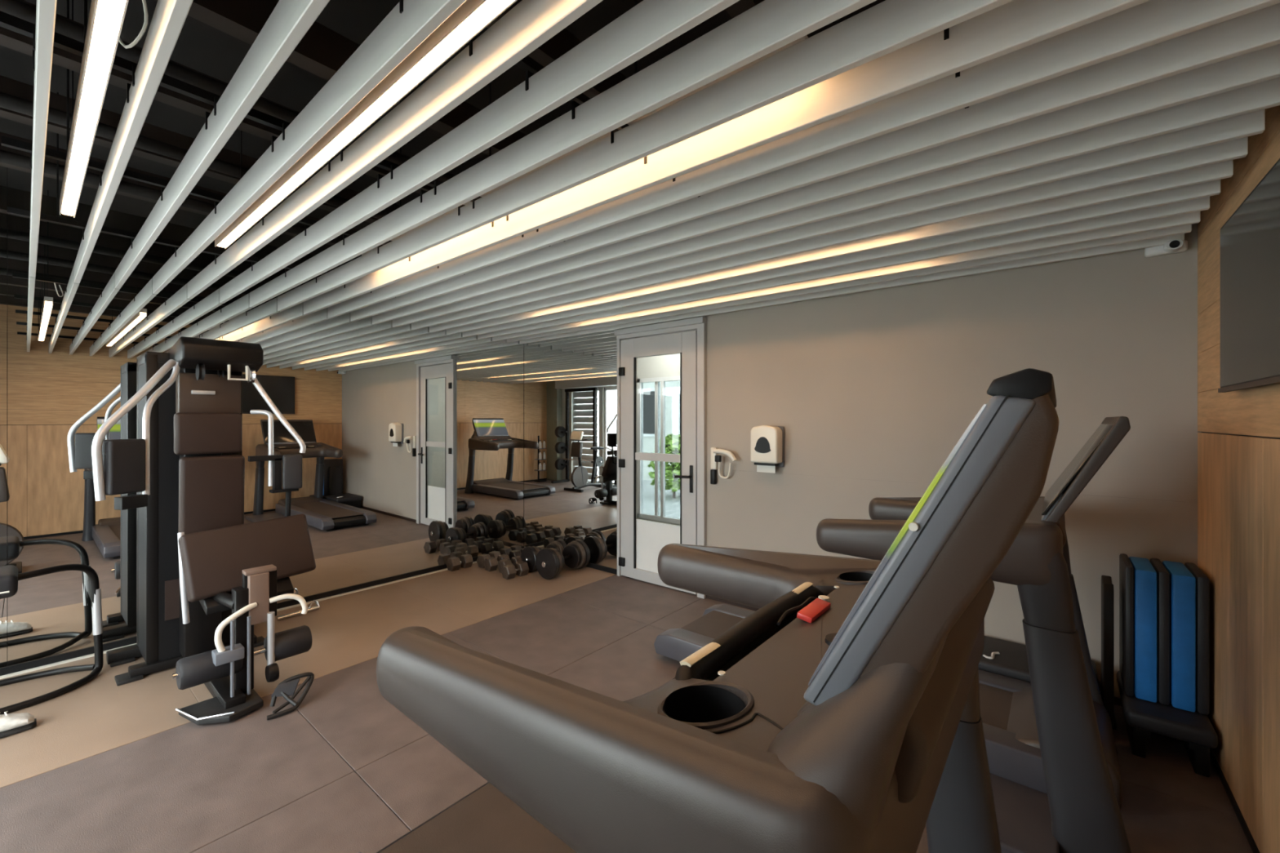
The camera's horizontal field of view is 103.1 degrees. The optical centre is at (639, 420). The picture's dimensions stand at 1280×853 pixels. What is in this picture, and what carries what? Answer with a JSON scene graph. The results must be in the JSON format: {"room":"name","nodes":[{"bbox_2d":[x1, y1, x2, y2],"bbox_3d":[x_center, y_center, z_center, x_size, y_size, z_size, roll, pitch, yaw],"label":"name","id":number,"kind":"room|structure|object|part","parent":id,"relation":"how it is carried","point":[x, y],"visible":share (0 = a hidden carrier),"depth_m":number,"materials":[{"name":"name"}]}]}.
{"room":"gym","nodes":[
{"label":"gym","id":0,"kind":"room"},
{"bbox_2d":[523,343,524,546],"bbox_3d":[-2.783,-0.075,3.742,0.144,2.950,4.830,0,0,40],"label":"wall","id":1,"kind":"structure","parent":0,"point":[523,344],"depth_m":5.48,"materials":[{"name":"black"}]},
{"bbox_2d":[0,165,7,679],"bbox_3d":[-3.822,-0.076,2.337,0.041,2.949,1.140,0,0,40],"label":"wall mirror","id":2,"kind":"object","parent":1,"relation":"attached to","point":[3,171],"visible":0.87,"depth_m":2.78,"materials":[{"name":"clear glass"}]},
{"bbox_3d":[-3.820,1.394,2.336,0.035,0.009,1.140,0,0,40],"label":"floor trim","id":3,"kind":"part","parent":2,"relation":"part of","materials":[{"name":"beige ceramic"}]},
{"bbox_2d":[7,167,524,677],"bbox_3d":[-2.350,-0.076,4.121,0.041,2.949,3.484,0,0,40],"label":"wall mirror","id":4,"kind":"object","parent":1,"relation":"attached to","point":[412,460],"visible":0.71,"depth_m":3.64,"materials":[{"name":"clear glass"}]},
{"bbox_3d":[-2.348,1.394,4.119,0.035,0.009,3.484,0,0,40],"label":"floor trim","id":5,"kind":"part","parent":4,"relation":"part of","materials":[{"name":"black metal"}]},
{"bbox_2d":[0,563,1257,852],"bbox_3d":[-0.817,1.459,2.120,5.140,0.121,4.830,0,0,40],"label":"floor","id":6,"kind":"structure","parent":0,"point":[104,766],"depth_m":2.18,"materials":[{"name":"grey"}]},
{"bbox_2d":[0,711,36,738],"bbox_3d":[-2.868,1.345,2.228,0.104,0.111,0.285,0,0,40],"label":"machine foot","id":7,"kind":"object","parent":6,"relation":"on","point":[13,723],"visible":1,"depth_m":2.27,"materials":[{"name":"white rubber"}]},
{"bbox_2d":[0,564,103,715],"bbox_3d":[-3.272,1.063,2.395,0.536,0.677,1.030,0,0,40],"label":"exercise machine","id":8,"kind":"object","parent":6,"relation":"on","point":[9,575],"visible":0.99,"depth_m":2.69,"materials":[{"name":"black metal"}]},
{"bbox_3d":[-3.434,1.372,2.531,1.030,0.055,0.169,0,0,-40],"label":"bent frame","id":9,"kind":"part","parent":8,"relation":"part of","materials":[{"name":"black metal"}]},
{"bbox_2d":[91,336,315,725],"bbox_3d":[-2.368,0.478,2.788,1.319,1.844,0.895,0,0,40],"label":"multigym","id":10,"kind":"object","parent":6,"relation":"on","point":[206,576],"visible":1,"depth_m":2.77,"materials":[{"name":"black metal"}]},
{"bbox_3d":[-2.479,0.024,2.511,0.053,0.695,0.379,0,0,5],"label":"press arm","id":11,"kind":"part","parent":10,"relation":"part of","materials":[{"name":"silver metal"}]},
{"bbox_3d":[-2.465,0.029,2.614,0.042,0.682,0.209,0,0,-2],"label":"press arm","id":12,"kind":"part","parent":10,"relation":"part of","materials":[{"name":"silver metal"}]},
{"bbox_3d":[-2.633,1.010,2.870,0.006,0.220,0.075,0,0,40],"label":"instruction plate","id":13,"kind":"part","parent":10,"relation":"part of","materials":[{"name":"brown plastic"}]},
{"bbox_3d":[-2.392,1.357,2.804,1.220,0.063,0.680,0,0,40],"label":"frame","id":14,"kind":"part","parent":10,"relation":"part of","materials":[{"name":"black metal"}]},
{"bbox_3d":[-2.508,0.510,2.900,0.160,1.620,0.160,0,0,40],"label":"seat post","id":15,"kind":"part","parent":10,"relation":"part of","materials":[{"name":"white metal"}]},
{"bbox_3d":[-1.986,1.373,2.418,0.259,0.030,0.279,0,0,40],"label":"foot plate","id":16,"kind":"part","parent":10,"relation":"part of","materials":[{"name":"black metal"}]},
{"bbox_3d":[-1.956,1.150,2.438,0.015,0.380,0.015,0,0,40],"label":"guide rod","id":17,"kind":"part","parent":10,"relation":"part of","materials":[{"name":"grey metal"}]},
{"bbox_3d":[-1.970,1.008,2.478,0.032,0.193,0.177,0,0,25],"label":"curl handle","id":18,"kind":"part","parent":10,"relation":"part of","materials":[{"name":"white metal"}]},
{"bbox_3d":[-1.993,1.095,2.549,0.080,0.510,0.075,0,0,40],"label":"leg post","id":19,"kind":"part","parent":10,"relation":"part of","materials":[{"name":"black metal"}]},
{"bbox_3d":[-1.914,1.150,2.488,0.015,0.380,0.015,0,0,40],"label":"guide rod","id":20,"kind":"part","parent":10,"relation":"part of","materials":[{"name":"grey metal"}]},
{"bbox_3d":[-1.955,0.895,2.612,0.040,0.250,0.140,0,0,40],"label":"curl pad frame","id":21,"kind":"part","parent":10,"relation":"part of","materials":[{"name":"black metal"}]},
{"bbox_3d":[-2.194,0.159,2.954,0.130,0.443,0.035,0,0,2],"label":"press arm","id":22,"kind":"part","parent":10,"relation":"part of","materials":[{"name":"silver metal"}]},
{"bbox_3d":[-2.118,-0.046,2.961,0.295,0.478,0.043,0,0,-16],"label":"press arm","id":23,"kind":"part","parent":10,"relation":"part of","materials":[{"name":"silver metal"}]},
{"bbox_3d":[-1.832,0.963,2.651,0.166,0.121,0.032,0,0,-35],"label":"curl handle","id":24,"kind":"part","parent":10,"relation":"part of","materials":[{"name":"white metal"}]},
{"bbox_2d":[275,600,319,621],"bbox_3d":[-2.453,1.361,3.652,0.044,0.074,0.272,0,0,35],"label":"handle","id":25,"kind":"object","parent":10,"relation":"attached to","point":[317,607],"visible":0.88,"depth_m":3.63,"materials":[{"name":"silver metal"}]},
{"bbox_2d":[266,671,314,719],"bbox_3d":[-1.705,1.336,2.483,0.129,0.123,0.223,0,0,40],"label":"handle","id":26,"kind":"object","parent":6,"relation":"on","point":[287,687],"visible":1,"depth_m":2.49,"materials":[{"name":"black metal"}]},
{"bbox_2d":[446,553,473,571],"bbox_3d":[-1.703,1.343,4.802,0.132,0.114,0.210,0,0,40],"label":"dumbbell","id":27,"kind":"object","parent":6,"relation":"on","point":[465,561],"visible":1,"depth_m":4.75,"materials":[{"name":"metal"}]},
{"bbox_2d":[476,551,500,568],"bbox_3d":[-1.457,1.343,4.911,0.132,0.114,0.210,0,0,30],"label":"dumbbell","id":28,"kind":"object","parent":6,"relation":"on","point":[481,559],"visible":0.44,"depth_m":4.84,"materials":[{"name":"metal"}]},
{"bbox_2d":[484,554,510,571],"bbox_3d":[-1.347,1.343,4.794,0.132,0.114,0.210,0,0,43],"label":"dumbbell","id":29,"kind":"object","parent":6,"relation":"on","point":[491,564],"visible":0.59,"depth_m":4.72,"materials":[{"name":"metal"}]},
{"bbox_2d":[497,555,522,573],"bbox_3d":[-1.198,1.343,4.723,0.132,0.114,0.210,0,0,41],"label":"dumbbell","id":30,"kind":"object","parent":6,"relation":"on","point":[513,560],"visible":0.36,"depth_m":4.67,"materials":[{"name":"metal"}]},
{"bbox_2d":[499,545,521,555],"bbox_3d":[-1.310,1.343,5.152,0.132,0.114,0.210,0,0,35],"label":"dumbbell","id":31,"kind":"object","parent":6,"relation":"on","point":[506,551],"visible":0.39,"depth_m":5.09,"materials":[{"name":"rubber"}]},
{"bbox_2d":[501,560,528,579],"bbox_3d":[-1.118,1.343,4.553,0.210,0.114,0.132,0,0,-45],"label":"dumbbell","id":32,"kind":"object","parent":6,"relation":"on","point":[508,571],"visible":1,"depth_m":4.51,"materials":[{"name":"metal"}]},
{"bbox_2d":[508,547,524,559],"bbox_3d":[-1.187,1.343,5.051,0.132,0.114,0.210,0,0,41],"label":"dumbbell","id":33,"kind":"object","parent":6,"relation":"on","point":[513,553],"visible":0.24,"depth_m":4.98,"materials":[{"name":"rubber"}]},
{"bbox_2d":[520,539,566,572],"bbox_3d":[-0.904,1.285,4.843,0.230,0.230,0.452,0,0,42],"label":"dumbbell","id":34,"kind":"object","parent":6,"relation":"on","point":[529,553],"visible":0.53,"depth_m":4.71,"materials":[{"name":"rubber"}]},
{"bbox_3d":[-1.023,1.285,4.711,0.230,0.230,0.042,0,0,42],"label":"weight plate","id":35,"kind":"part","parent":34,"relation":"part of","materials":[{"name":"rubber"}]},
{"bbox_3d":[-0.993,1.285,4.744,0.214,0.214,0.042,0,0,42],"label":"weight plate","id":36,"kind":"part","parent":34,"relation":"part of","materials":[{"name":"rubber"}]},
{"bbox_3d":[-0.845,1.285,4.909,0.184,0.184,0.042,0,0,42],"label":"weight plate","id":37,"kind":"part","parent":34,"relation":"part of","materials":[{"name":"rubber"}]},
{"bbox_3d":[-0.815,1.285,4.942,0.214,0.214,0.042,0,0,42],"label":"weight plate","id":38,"kind":"part","parent":34,"relation":"part of","materials":[{"name":"rubber"}]},
{"bbox_3d":[-0.785,1.285,4.976,0.230,0.230,0.042,0,0,42],"label":"weight plate","id":39,"kind":"part","parent":34,"relation":"part of","materials":[{"name":"rubber"}]},
{"bbox_2d":[535,539,590,579],"bbox_3d":[-0.701,1.265,4.650,0.270,0.270,0.492,0,0,37],"label":"dumbbell","id":40,"kind":"object","parent":6,"relation":"on","point":[549,562],"visible":1,"depth_m":4.53,"materials":[{"name":"rubber"}]},
{"bbox_3d":[-0.819,1.265,4.491,0.270,0.270,0.042,0,0,37],"label":"weight plate","id":41,"kind":"part","parent":40,"relation":"part of","materials":[{"name":"rubber"}]},
{"bbox_3d":[-0.792,1.265,4.527,0.251,0.251,0.042,0,0,37],"label":"weight plate","id":42,"kind":"part","parent":40,"relation":"part of","materials":[{"name":"rubber"}]},
{"bbox_3d":[-0.765,1.265,4.563,0.216,0.216,0.042,0,0,37],"label":"weight plate","id":43,"kind":"part","parent":40,"relation":"part of","materials":[{"name":"rubber"}]},
{"bbox_3d":[-0.701,1.265,4.650,0.032,0.031,0.340,0,0,37],"label":"handle","id":44,"kind":"part","parent":40,"relation":"part of","materials":[{"name":"black metal"}]},
{"bbox_3d":[-0.636,1.265,4.736,0.216,0.216,0.042,0,0,37],"label":"weight plate","id":45,"kind":"part","parent":40,"relation":"part of","materials":[{"name":"rubber"}]},
{"bbox_3d":[-0.609,1.265,4.772,0.251,0.251,0.042,0,0,37],"label":"weight plate","id":46,"kind":"part","parent":40,"relation":"part of","materials":[{"name":"rubber"}]},
{"bbox_3d":[-0.582,1.265,4.808,0.270,0.270,0.042,0,0,37],"label":"weight plate","id":47,"kind":"part","parent":40,"relation":"part of","materials":[{"name":"rubber"}]},
{"bbox_2d":[358,368,1058,852],"bbox_3d":[-0.014,0.677,1.223,1.638,1.445,1.021,0,0,40],"label":"treadmill","id":48,"kind":"object","parent":6,"relation":"on","point":[842,714],"visible":1,"depth_m":0.59,"materials":[{"name":"black plastic"}]},
{"bbox_2d":[657,681,753,729],"bbox_3d":[0.087,0.399,0.679,0.127,0.073,0.127,0,0,40],"label":"cup holder","id":49,"kind":"object","parent":48,"relation":"on","point":[704,705],"depth_m":0.72,"materials":[{"name":"grey plastic"}]},
{"bbox_3d":[0.312,0.371,1.002,0.174,0.013,0.019,0,0,-44],"label":"cord","id":50,"kind":"part","parent":48,"relation":"part of","materials":[{"name":"black plastic"}]},
{"bbox_2d":[835,569,875,584],"bbox_3d":[0.540,0.399,1.228,0.127,0.073,0.127,0,0,40],"label":"cup holder","id":51,"kind":"object","parent":48,"relation":"on","point":[860,576],"depth_m":1.28,"materials":[{"name":"grey plastic"}]},
{"bbox_3d":[0.200,0.373,0.522,0.269,0.348,0.162,0,0,7],"label":"display arm","id":52,"kind":"part","parent":48,"relation":"part of","materials":[{"name":"grey plastic"}]},
{"bbox_3d":[0.268,0.103,0.495,0.008,0.008,0.011,0,0,40],"label":"knob","id":53,"kind":"part","parent":48,"relation":"part of","materials":[{"name":"white plastic"}]},
{"bbox_2d":[653,416,1131,852],"bbox_3d":[0.952,0.693,2.456,2.038,1.414,1.020,0,0,40],"label":"treadmill","id":54,"kind":"object","parent":6,"relation":"on","point":[1051,750],"visible":0.54,"depth_m":1.68,"materials":[{"name":"black plastic"}]},
{"bbox_3d":[0.846,1.300,2.446,1.888,0.140,0.130,0,0,40],"label":"rail","id":55,"kind":"part","parent":54,"relation":"part of","materials":[{"name":"grey plastic"}]},
{"bbox_3d":[1.177,1.300,2.847,1.888,0.140,0.130,0,0,40],"label":"rail","id":56,"kind":"part","parent":54,"relation":"part of","materials":[{"name":"black plastic"}]},
{"bbox_3d":[1.600,0.313,1.979,0.070,0.132,0.630,0,0,40],"label":"control panel","id":57,"kind":"part","parent":54,"relation":"part of","materials":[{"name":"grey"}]},
{"bbox_2d":[1006,686,1122,809],"bbox_3d":[1.705,1.274,2.074,0.350,0.191,0.530,0,0,40],"label":"hood","id":58,"kind":"object","parent":54,"relation":"attached to","point":[1021,726],"depth_m":2.03,"materials":[{"name":"grey plastic"}]},
{"bbox_2d":[977,635,1099,688],"bbox_3d":[1.949,1.292,2.566,0.540,0.215,0.380,0,0,40],"label":"step","id":59,"kind":"structure","parent":6,"relation":"on","point":[999,656],"depth_m":2.54,"materials":[{"name":"black plastic"}]},
{"bbox_2d":[1101,575,1116,729],"bbox_3d":[2.174,1.068,2.368,0.060,0.663,0.180,0,0,40],"label":"board","id":60,"kind":"object","parent":6,"relation":"on","point":[1107,587],"visible":0.78,"depth_m":2.30,"materials":[{"name":"black plastic"}]},
{"bbox_2d":[1116,671,1217,777],"bbox_3d":[2.281,1.305,2.221,0.260,0.190,0.470,0,0,40],"label":"rack","id":61,"kind":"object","parent":6,"relation":"on","point":[1142,717],"depth_m":2.07,"materials":[{"name":"black plastic"}]},
{"bbox_2d":[1119,553,1133,696],"bbox_3d":[2.226,0.921,2.325,0.030,0.573,0.280,0,0,40],"label":"mat","id":62,"kind":"object","parent":61,"relation":"on","point":[1126,567],"visible":1,"depth_m":2.23,"materials":[{"name":"black"}]},
{"bbox_2d":[1128,556,1169,705],"bbox_3d":[2.284,0.924,2.284,0.108,0.567,0.290,0,0,40],"label":"step platform","id":63,"kind":"object","parent":61,"relation":"on","point":[1151,577],"visible":0.93,"depth_m":2.18,"materials":[{"name":"blue plastic"}]},
{"bbox_2d":[1162,560,1209,715],"bbox_3d":[2.370,0.924,2.212,0.108,0.567,0.290,0,0,40],"label":"step platform","id":64,"kind":"object","parent":61,"relation":"on","point":[1189,587],"visible":0.92,"depth_m":2.10,"materials":[{"name":"blue plastic"}]},
{"bbox_2d":[0,0,1279,344],"bbox_3d":[-0.830,-1.228,2.144,5.190,0.845,4.850,0,0,40],"label":"ceiling","id":65,"kind":"structure","parent":0,"point":[896,143],"depth_m":1.71,"materials":[{"name":"white metal"}]},
{"bbox_3d":[-2.751,-1.255,2.401,0.006,0.590,0.006,0,0,40],"label":"hanger rod","id":66,"kind":"part","parent":65,"relation":"part of","materials":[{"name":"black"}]},
{"bbox_3d":[-2.065,-1.255,1.834,0.006,0.590,0.006,0,0,40],"label":"hanger rod","id":67,"kind":"part","parent":65,"relation":"part of","materials":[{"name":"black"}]},
{"bbox_3d":[-1.421,-1.255,1.302,0.006,0.590,0.006,0,0,40],"label":"hanger rod","id":68,"kind":"part","parent":65,"relation":"part of","materials":[{"name":"black metal"}]},
{"bbox_2d":[59,0,128,217],"bbox_3d":[-1.347,-1.199,1.258,2.680,0.702,0.042,0,0,40],"label":"tube light","id":69,"kind":"object","parent":65,"relation":"hanging from","point":[106,17],"visible":1,"depth_m":1.32,"materials":[{"name":"white paint"}]},
{"bbox_3d":[-1.739,-0.948,3.627,0.024,0.025,3.480,0,0,40],"label":"carrier rail","id":70,"kind":"part","parent":65,"relation":"part of","materials":[{"name":"black metal"}]},
{"bbox_3d":[-1.053,-0.948,3.060,0.024,0.025,3.480,0,0,40],"label":"carrier rail","id":71,"kind":"part","parent":65,"relation":"part of","materials":[{"name":"black metal"}]},
{"bbox_3d":[-0.409,-0.948,2.529,0.024,0.025,3.480,0,0,40],"label":"carrier rail","id":72,"kind":"part","parent":65,"relation":"part of","materials":[{"name":"black metal"}]},
{"bbox_2d":[214,0,516,248],"bbox_3d":[-1.030,-1.199,1.643,2.680,0.702,0.042,0,0,40],"label":"tube light","id":73,"kind":"object","parent":65,"relation":"hanging from","point":[472,16],"visible":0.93,"depth_m":1.35,"materials":[{"name":"white paint"}]},
{"bbox_3d":[-1.301,-1.255,2.760,0.006,0.590,0.006,0,0,40],"label":"hanger rod","id":74,"kind":"part","parent":65,"relation":"part of","materials":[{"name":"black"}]},
{"bbox_2d":[391,206,457,240],"bbox_3d":[-1.082,-0.978,2.565,0.662,0.010,0.042,0,0,40],"label":"recessed light","id":75,"kind":"object","parent":65,"relation":"in","point":[455,208],"depth_m":2.51,"materials":[{"name":"white paint"}]},
{"bbox_3d":[-0.657,-1.255,2.228,0.006,0.590,0.006,0,0,40],"label":"hanger rod","id":76,"kind":"part","parent":65,"relation":"part of","materials":[{"name":"black metal"}]},
{"bbox_2d":[480,131,610,196],"bbox_3d":[-0.386,-0.978,1.991,0.773,0.010,0.042,0,0,40],"label":"recessed light","id":77,"kind":"object","parent":65,"relation":"in","point":[609,133],"depth_m":1.93,"materials":[{"name":"white paint"}]},
{"bbox_3d":[0.235,-0.948,1.997,0.024,0.025,3.480,0,0,40],"label":"carrier rail","id":78,"kind":"part","parent":65,"relation":"part of","materials":[{"name":"black metal"}]},
{"bbox_3d":[-0.013,-1.255,1.696,0.006,0.590,0.006,0,0,40],"label":"hanger rod","id":79,"kind":"part","parent":65,"relation":"part of","materials":[{"name":"black metal"}]},
{"bbox_2d":[626,35,808,124],"bbox_3d":[0.206,-0.978,1.503,0.608,0.010,0.042,0,0,40],"label":"recessed light","id":80,"kind":"object","parent":65,"relation":"in","point":[757,60],"depth_m":1.45,"materials":[{"name":"white paint"}]},
{"bbox_2d":[636,353,679,525],"bbox_3d":[0.133,0.150,5.109,2.500,2.500,0.950,0,0,40],"label":"wall","id":81,"kind":"structure","parent":0,"point":[662,366],"depth_m":5.54,"materials":[{"name":"white paint"}]},
{"bbox_2d":[636,375,679,524],"bbox_3d":[0.241,0.310,5.532,0.670,1.560,0.060,0,0,40],"label":"window","id":82,"kind":"structure","parent":81,"relation":"in","point":[658,398],"depth_m":5.56,"materials":[{"name":"clear glass"}]},
{"bbox_2d":[524,222,1201,697],"bbox_3d":[0.694,-0.075,3.952,5.140,2.950,0.120,0,0,40],"label":"wall","id":83,"kind":"structure","parent":0,"point":[872,392],"depth_m":2.93,"materials":[{"name":"grey paint"}]},
{"bbox_2d":[524,328,618,574],"bbox_3d":[-0.724,-0.076,5.039,1.368,2.948,0.014,0,0,40],"label":"wall mirror","id":84,"kind":"object","parent":83,"relation":"attached to","point":[571,382],"visible":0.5,"depth_m":4.98,"materials":[{"name":"clear glass"}]},
{"bbox_2d":[614,316,706,599],"bbox_3d":[0.172,0.294,4.315,0.932,2.212,0.186,0,0,40],"label":"door","id":85,"kind":"structure","parent":83,"relation":"in","point":[640,543],"depth_m":4.27,"materials":[{"name":"paint"}]},
{"bbox_3d":[0.160,0.312,4.314,0.495,0.065,0.034,0,0,40],"label":"rail","id":86,"kind":"part","parent":85,"relation":"part of","materials":[{"name":"paint"}]},
{"bbox_3d":[0.161,1.085,4.326,0.510,0.430,0.014,0,0,40],"label":"panel","id":87,"kind":"part","parent":85,"relation":"part of","materials":[{"name":"white paint"}]},
{"bbox_3d":[0.180,-0.788,4.325,0.932,0.047,0.160,0,0,40],"label":"head casing","id":88,"kind":"part","parent":85,"relation":"part of","materials":[{"name":"paint"}]},
{"bbox_3d":[0.352,0.470,4.088,0.138,0.220,0.066,0,0,40],"label":"handle","id":89,"kind":"part","parent":85,"relation":"part of","materials":[{"name":"black metal"}]},
{"bbox_2d":[710,447,736,484],"bbox_3d":[0.620,0.352,3.861,0.081,0.285,0.249,0,0,-37],"label":"hair dryer","id":90,"kind":"object","parent":83,"relation":"attached to","point":[715,458],"visible":1,"depth_m":3.89,"materials":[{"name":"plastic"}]},
{"bbox_2d":[715,455,721,462],"bbox_3d":[0.593,0.290,3.861,0.045,0.050,0.030,0,0,40],"label":"switch","id":91,"kind":"object","parent":90,"relation":"attached to","point":[717,458],"depth_m":3.85,"materials":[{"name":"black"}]},
{"bbox_3d":[0.644,0.377,3.860,0.116,0.136,0.031,0,0,40],"label":"cord","id":92,"kind":"part","parent":90,"relation":"part of","materials":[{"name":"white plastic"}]},
{"bbox_2d":[751,425,784,473],"bbox_3d":[0.904,0.202,3.621,0.215,0.337,0.123,0,0,40],"label":"dispenser","id":93,"kind":"object","parent":83,"relation":"attached to","point":[767,442],"visible":1,"depth_m":3.58,"materials":[{"name":"white plastic"}]},
{"bbox_3d":[0.937,0.185,3.661,0.215,0.290,0.020,0,0,40],"label":"plate","id":94,"kind":"part","parent":93,"relation":"part of","materials":[{"name":"grey plastic"}]},
{"bbox_2d":[706,595,1122,706],"bbox_3d":[1.541,1.383,3.169,2.638,0.035,0.010,0,0,40],"label":"baseboard","id":95,"kind":"structure","parent":83,"relation":"attached to","point":[1117,701],"depth_m":3.80,"materials":[{"name":"brown plastic"}]},
{"bbox_3d":[1.545,-0.588,3.174,2.638,1.925,0.003,0,0,40],"label":"wall panel","id":96,"kind":"part","parent":83,"relation":"part of","materials":[{"name":"grey paint"}]},
{"bbox_3d":[1.545,0.889,3.174,2.638,1.022,0.003,0,0,40],"label":"wall panel","id":97,"kind":"part","parent":83,"relation":"part of","materials":[{"name":"grey paint"}]},
{"bbox_2d":[1144,239,1187,257],"bbox_3d":[2.448,-0.805,2.362,0.140,0.052,0.100,0,0,40],"label":"security camera","id":98,"kind":"object","parent":83,"relation":"attached to","point":[1174,246],"visible":0.97,"depth_m":2.34,"materials":[{"name":"white paint"}]},
{"bbox_2d":[1197,105,1279,852],"bbox_3d":[1.126,-0.075,0.516,0.100,2.950,4.830,0,0,40],"label":"wall","id":99,"kind":"structure","parent":0,"point":[1238,442],"depth_m":1.78,"materials":[{"name":"brown wood"}]},
{"bbox_3d":[2.257,0.713,1.956,0.012,1.315,0.968,0,0,40],"label":"panel","id":100,"kind":"part","parent":99,"relation":"part of","materials":[{"name":"brown wood"}]},
{"bbox_2d":[1209,748,1259,852],"bbox_3d":[1.085,1.385,0.550,0.006,0.030,4.630,0,0,40],"label":"baseboard","id":101,"kind":"structure","parent":99,"relation":"attached to","point":[1251,842],"depth_m":1.82,"materials":[{"name":"black wood"}]},
{"bbox_2d":[1217,158,1279,392],"bbox_3d":[1.775,-0.395,1.420,0.050,0.590,1.010,0,0,40],"label":"television","id":102,"kind":"object","parent":99,"relation":"attached to","point":[1250,239],"visible":1,"depth_m":1.51,"materials":[{"name":"black"}]},
{"bbox_3d":[1.560,0.713,1.111,0.012,1.315,1.218,0,0,40],"label":"panel","id":103,"kind":"part","parent":99,"relation":"part of","materials":[{"name":"brown wood"}]}
]}

